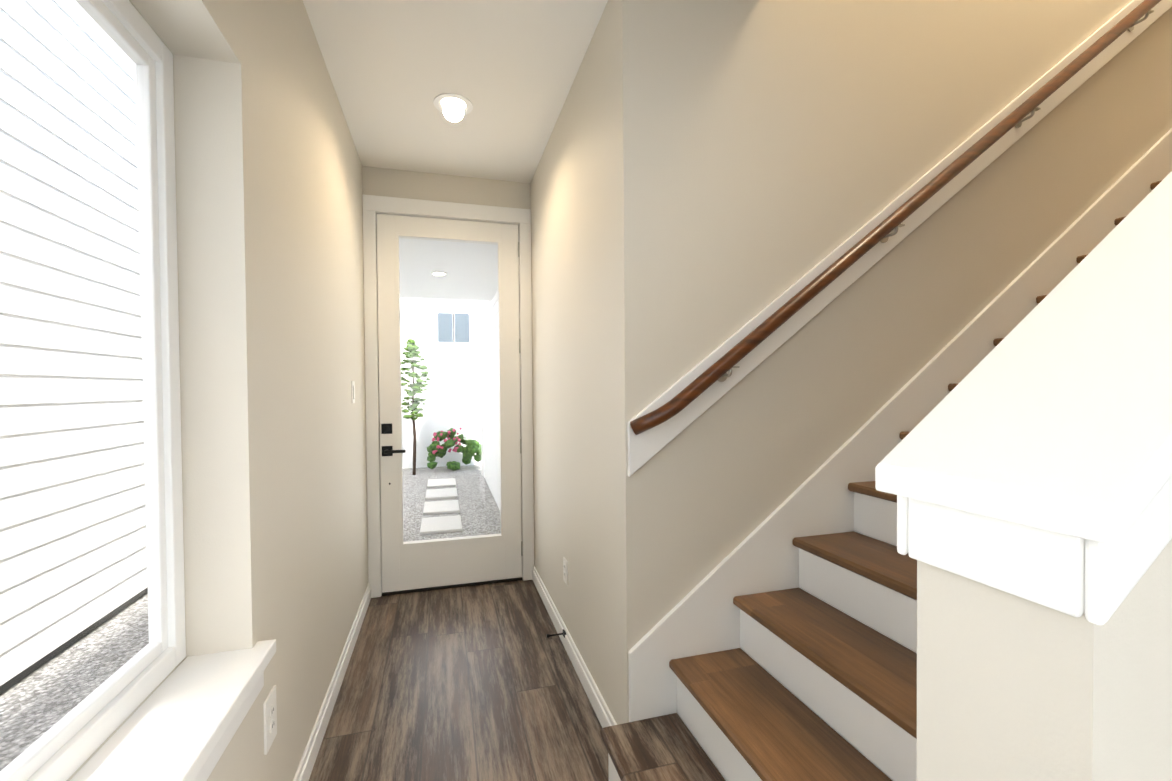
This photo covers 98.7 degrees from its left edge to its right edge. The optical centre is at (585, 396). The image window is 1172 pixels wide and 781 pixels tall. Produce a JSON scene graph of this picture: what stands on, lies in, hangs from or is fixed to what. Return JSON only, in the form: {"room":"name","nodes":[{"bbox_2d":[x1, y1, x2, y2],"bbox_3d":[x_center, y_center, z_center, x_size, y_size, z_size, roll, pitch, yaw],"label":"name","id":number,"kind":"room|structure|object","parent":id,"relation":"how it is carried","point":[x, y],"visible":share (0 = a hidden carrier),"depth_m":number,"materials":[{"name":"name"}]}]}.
{"room":"entrance hallway","nodes":[
{"label":"entrance hallway","id":0,"kind":"room"},
{"bbox_2d":[67,0,368,780],"bbox_3d":[-0.654,-0.040,0.214,0.200,2.740,6.448,-1,1,-16],"label":"wall","id":1,"kind":"structure","parent":0,"point":[269,202],"depth_m":1.41,"materials":[{"name":"beige paint"}]},
{"bbox_2d":[0,0,185,780],"bbox_3d":[-0.754,-0.079,0.333,0.045,1.456,1.831,-1,1,-16],"label":"window","id":2,"kind":"structure","parent":1,"relation":"in","point":[67,745],"depth_m":1.13,"materials":[{"name":"white plastic"}]},
{"bbox_2d":[70,639,275,780],"bbox_3d":[-0.637,0.707,0.377,0.184,0.115,1.911,-1,1,-16],"label":"window sill","id":3,"kind":"structure","parent":1,"relation":"attached to","point":[183,722],"depth_m":1.00,"materials":[{"name":"white paint"}]},
{"bbox_2d":[263,685,276,754],"bbox_3d":[-0.866,0.888,1.385,0.010,0.138,0.086,-1,1,-16],"label":"outlet","id":4,"kind":"object","parent":1,"relation":"attached to","point":[270,716],"visible":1,"depth_m":1.37,"materials":[{"name":"white plastic"}]},
{"bbox_2d":[293,583,370,780],"bbox_3d":[-0.536,1.279,0.256,0.016,0.100,6.128,-1,1,-16],"label":"baseboard","id":5,"kind":"structure","parent":1,"relation":"attached to","point":[307,762],"depth_m":2.06,"materials":[{"name":"white paint"}]},
{"bbox_2d":[351,381,354,403],"bbox_3d":[-1.261,-0.022,2.731,0.010,0.120,0.075,-1,1,-16],"label":"light switch","id":6,"kind":"object","parent":1,"relation":"attached to","point":[352,391],"visible":0.98,"depth_m":2.71,"materials":[{"name":"white plastic"}]},
{"bbox_2d":[362,166,529,208],"bbox_3d":[-0.907,-0.091,3.416,1.068,2.740,0.150,-1,1,-16],"label":"wall","id":7,"kind":"structure","parent":0,"point":[377,181],"depth_m":3.31,"materials":[{"name":"beige paint"}]},
{"bbox_2d":[362,194,533,597],"bbox_3d":[-0.903,0.002,3.405,1.066,2.555,0.166,-1,1,-16],"label":"door frame","id":8,"kind":"structure","parent":7,"relation":"attached to","point":[373,206],"depth_m":3.26,"materials":[{"name":"white paint"}]},
{"bbox_2d":[377,214,522,592],"bbox_3d":[-0.884,0.046,3.346,0.912,2.432,0.108,-1,1,-16],"label":"door","id":9,"kind":"structure","parent":7,"relation":"in","point":[419,564],"depth_m":3.35,"materials":[{"name":"white paint"}]},
{"bbox_2d":[381,577,522,595],"bbox_3d":[-0.897,1.271,3.433,0.912,0.016,0.150,-1,1,-16],"label":"door threshold sill","id":10,"kind":"structure","parent":7,"relation":"attached to","point":[448,586],"depth_m":3.36,"materials":[{"name":"brown metal"}]},
{"bbox_2d":[303,0,607,182],"bbox_3d":[1.857,-1.573,0.908,5.449,0.260,6.448,-1,1,-16],"label":"ceiling","id":11,"kind":"structure","parent":0,"point":[508,69],"depth_m":2.25,"materials":[{"name":"white paint"}]},
{"bbox_2d":[433,93,472,115],"bbox_3d":[-0.658,-1.445,2.497,0.190,0.004,0.190,-1,1,-16],"label":"recessed light","id":12,"kind":"object","parent":11,"relation":"in","point":[453,104],"visible":1,"depth_m":2.50,"materials":[{"name":"white"}]},
{"bbox_2d":[309,580,608,780],"bbox_3d":[1.882,1.357,0.957,5.449,0.120,6.448,-1,1,-16],"label":"floor","id":13,"kind":"structure","parent":0,"point":[476,683],"depth_m":2.16,"materials":[{"name":"brown wood"}]},
{"bbox_2d":[600,180,1161,780],"bbox_3d":[2.033,-0.144,1.618,3.816,2.858,1.181,-1,1,-16],"label":"staircase","id":14,"kind":"structure","parent":13,"relation":"on","point":[816,680],"depth_m":1.51,"materials":[{"name":"brown wood"}]},
{"bbox_2d":[530,0,668,724],"bbox_3d":[-0.064,-0.086,2.696,0.160,2.740,1.996,-1,1,-16],"label":"wall","id":15,"kind":"structure","parent":0,"point":[598,208],"depth_m":1.92,"materials":[{"name":"beige paint"}]},
{"bbox_2d":[546,629,565,637],"bbox_3d":[-0.150,1.215,2.566,0.102,0.028,0.040,-1,1,-16],"label":"stopper","id":16,"kind":"object","parent":15,"relation":"attached to","point":[549,635],"visible":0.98,"depth_m":2.56,"materials":[{"name":"black metal"}]},
{"bbox_2d":[563,557,567,584],"bbox_3d":[-0.107,0.896,2.584,0.010,0.120,0.075,-1,1,-16],"label":"electrical outlet","id":17,"kind":"object","parent":15,"relation":"attached to","point":[565,570],"visible":0.98,"depth_m":2.57,"materials":[{"name":"white plastic"}]},
{"bbox_2d":[532,566,616,727],"bbox_3d":[-0.112,1.236,2.605,0.016,0.100,1.842,-1,1,-16],"label":"baseboard","id":18,"kind":"structure","parent":15,"relation":"attached to","point":[599,705],"depth_m":2.34,"materials":[{"name":"white paint"}]},
{"bbox_2d":[666,0,1171,610],"bbox_3d":[2.188,-1.530,2.357,4.021,5.600,0.150,-1,1,-16],"label":"wall","id":19,"kind":"structure","parent":0,"point":[804,136],"depth_m":1.95,"materials":[{"name":"beige paint"}]},
{"bbox_2d":[630,0,1160,434],"bbox_3d":[2.051,-1.391,2.187,3.971,2.995,0.108,-1,1,-16],"label":"handrail","id":20,"kind":"object","parent":19,"relation":"attached to","point":[732,357],"visible":1,"depth_m":1.88,"materials":[{"name":"brown wood"}]},
{"bbox_2d":[627,0,1171,476],"bbox_3d":[2.057,-1.354,2.234,4.005,3.203,0.020,-1,1,-16],"label":"trim","id":21,"kind":"structure","parent":19,"relation":"attached to","point":[645,446],"depth_m":1.96,"materials":[{"name":"white paint"}]},
{"bbox_2d":[628,128,1171,721],"bbox_3d":[1.906,-0.323,2.205,3.678,3.197,0.020,-1,1,-16],"label":"stair skirt board","id":22,"kind":"object","parent":19,"relation":"attached to","point":[702,616],"visible":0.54,"depth_m":1.94,"materials":[{"name":"white paint"}]},
{"bbox_2d":[917,539,1171,780],"bbox_3d":[2.355,-0.894,1.005,4.156,4.370,0.148,-1,1,-16],"label":"wall","id":23,"kind":"structure","parent":0,"point":[1011,687],"depth_m":0.42,"materials":[{"name":"beige paint"}]},
{"bbox_2d":[875,171,1171,624],"bbox_3d":[2.337,-1.482,0.992,4.184,3.246,0.204,-1,1,-16],"label":"trim","id":24,"kind":"structure","parent":23,"relation":"on","point":[1028,456],"depth_m":0.45,"materials":[{"name":"white paint"}]},
{"label":"outside","id":25,"kind":"structure","parent":0,"visible":0},
{"bbox_2d":[0,465,500,770],"bbox_3d":[-0.549,1.518,3.933,17.000,0.200,24.000,-1,1,-16],"label":"ground","id":26,"kind":"structure","parent":25,"point":[475,480],"depth_m":2.88,"materials":[{"name":"grey gravel"}]},
{"bbox_2d":[0,587,147,693],"bbox_3d":[-3.162,1.417,3.187,0.170,0.070,20.000,-1,1,-16],"label":"wall","id":27,"kind":"structure","parent":26,"relation":"on","point":[75,639],"depth_m":2.90,"materials":[{"name":"grey"}]},
{"bbox_2d":[0,0,146,685],"bbox_3d":[-3.169,-1.758,3.140,0.210,6.280,20.000,-1,1,-16],"label":"wall","id":28,"kind":"structure","parent":27,"relation":"on","point":[8,426],"depth_m":2.88,"materials":[{"name":"white"}]},
{"bbox_2d":[401,339,430,474],"bbox_3d":[-2.974,0.186,8.652,0.609,2.349,0.582,-1,1,-16],"label":"tree","id":29,"kind":"object","parent":26,"relation":"on","point":[413,408],"depth_m":8.62,"materials":[{"name":"green plant"}]},
{"bbox_2d":[420,515,461,534],"bbox_3d":[-1.560,1.384,5.432,0.420,0.035,0.580,-1,1,-16],"label":"paver","id":30,"kind":"object","parent":26,"relation":"on","point":[449,525],"depth_m":5.33,"materials":[{"name":"white concrete"}]},
{"bbox_2d":[400,298,481,468],"bbox_3d":[-1.795,-2.248,9.959,16.000,7.150,0.325,-1,1,-16],"label":"wall","id":31,"kind":"structure","parent":26,"relation":"on","point":[465,307],"depth_m":9.57,"materials":[{"name":"white paint"}]},
{"bbox_2d":[423,500,459,514],"bbox_3d":[-1.788,1.372,6.230,0.420,0.035,0.580,-1,1,-16],"label":"paver","id":32,"kind":"object","parent":26,"relation":"on","point":[432,505],"depth_m":6.13,"materials":[{"name":"white concrete"}]},
{"bbox_2d":[425,488,457,499],"bbox_3d":[-2.015,1.361,7.028,0.420,0.035,0.580,-1,1,-16],"label":"paver","id":33,"kind":"object","parent":26,"relation":"on","point":[436,492],"depth_m":6.90,"materials":[{"name":"white concrete"}]},
{"bbox_2d":[427,478,455,487],"bbox_3d":[-2.243,1.350,7.826,0.420,0.035,0.580,-1,1,-16],"label":"paver","id":34,"kind":"object","parent":26,"relation":"on","point":[444,483],"depth_m":7.70,"materials":[{"name":"white concrete"}]},
{"bbox_2d":[427,427,481,470],"bbox_3d":[-2.373,0.954,9.271,1.087,0.782,0.582,-1,1,-16],"label":"shrub","id":35,"kind":"object","parent":26,"relation":"on","point":[452,438],"depth_m":9.11,"materials":[{"name":"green plant"}]},
{"bbox_2d":[481,290,500,510],"bbox_3d":[-0.965,-0.341,6.127,0.210,3.450,5.101,-1,1,-16],"label":"wall","id":36,"kind":"structure","parent":26,"relation":"on","point":[488,320],"depth_m":7.01,"materials":[{"name":"white paint"}]},
{"bbox_2d":[399,238,497,300],"bbox_3d":[-1.467,-1.654,5.056,1.329,0.780,3.351,-1,1,-16],"label":"porch ceiling","id":37,"kind":"structure","parent":36,"relation":"attached to","point":[459,285],"depth_m":5.03,"materials":[{"name":"white paint"}]},
{"bbox_2d":[430,271,446,275],"bbox_3d":[-1.513,-1.260,5.179,0.170,0.009,0.170,-1,1,-16],"label":"recessed light","id":38,"kind":"object","parent":37,"relation":"in","point":[438,273],"depth_m":5.15,"materials":[{"name":"white"}]},
{"bbox_2d":[480,301,483,475],"bbox_3d":[-1.677,-0.376,8.628,0.250,3.450,0.100,-1,1,-16],"label":"trim","id":39,"kind":"structure","parent":36,"relation":"attached to","point":[481,370],"depth_m":8.56,"materials":[{"name":"white paint"}]}
]}

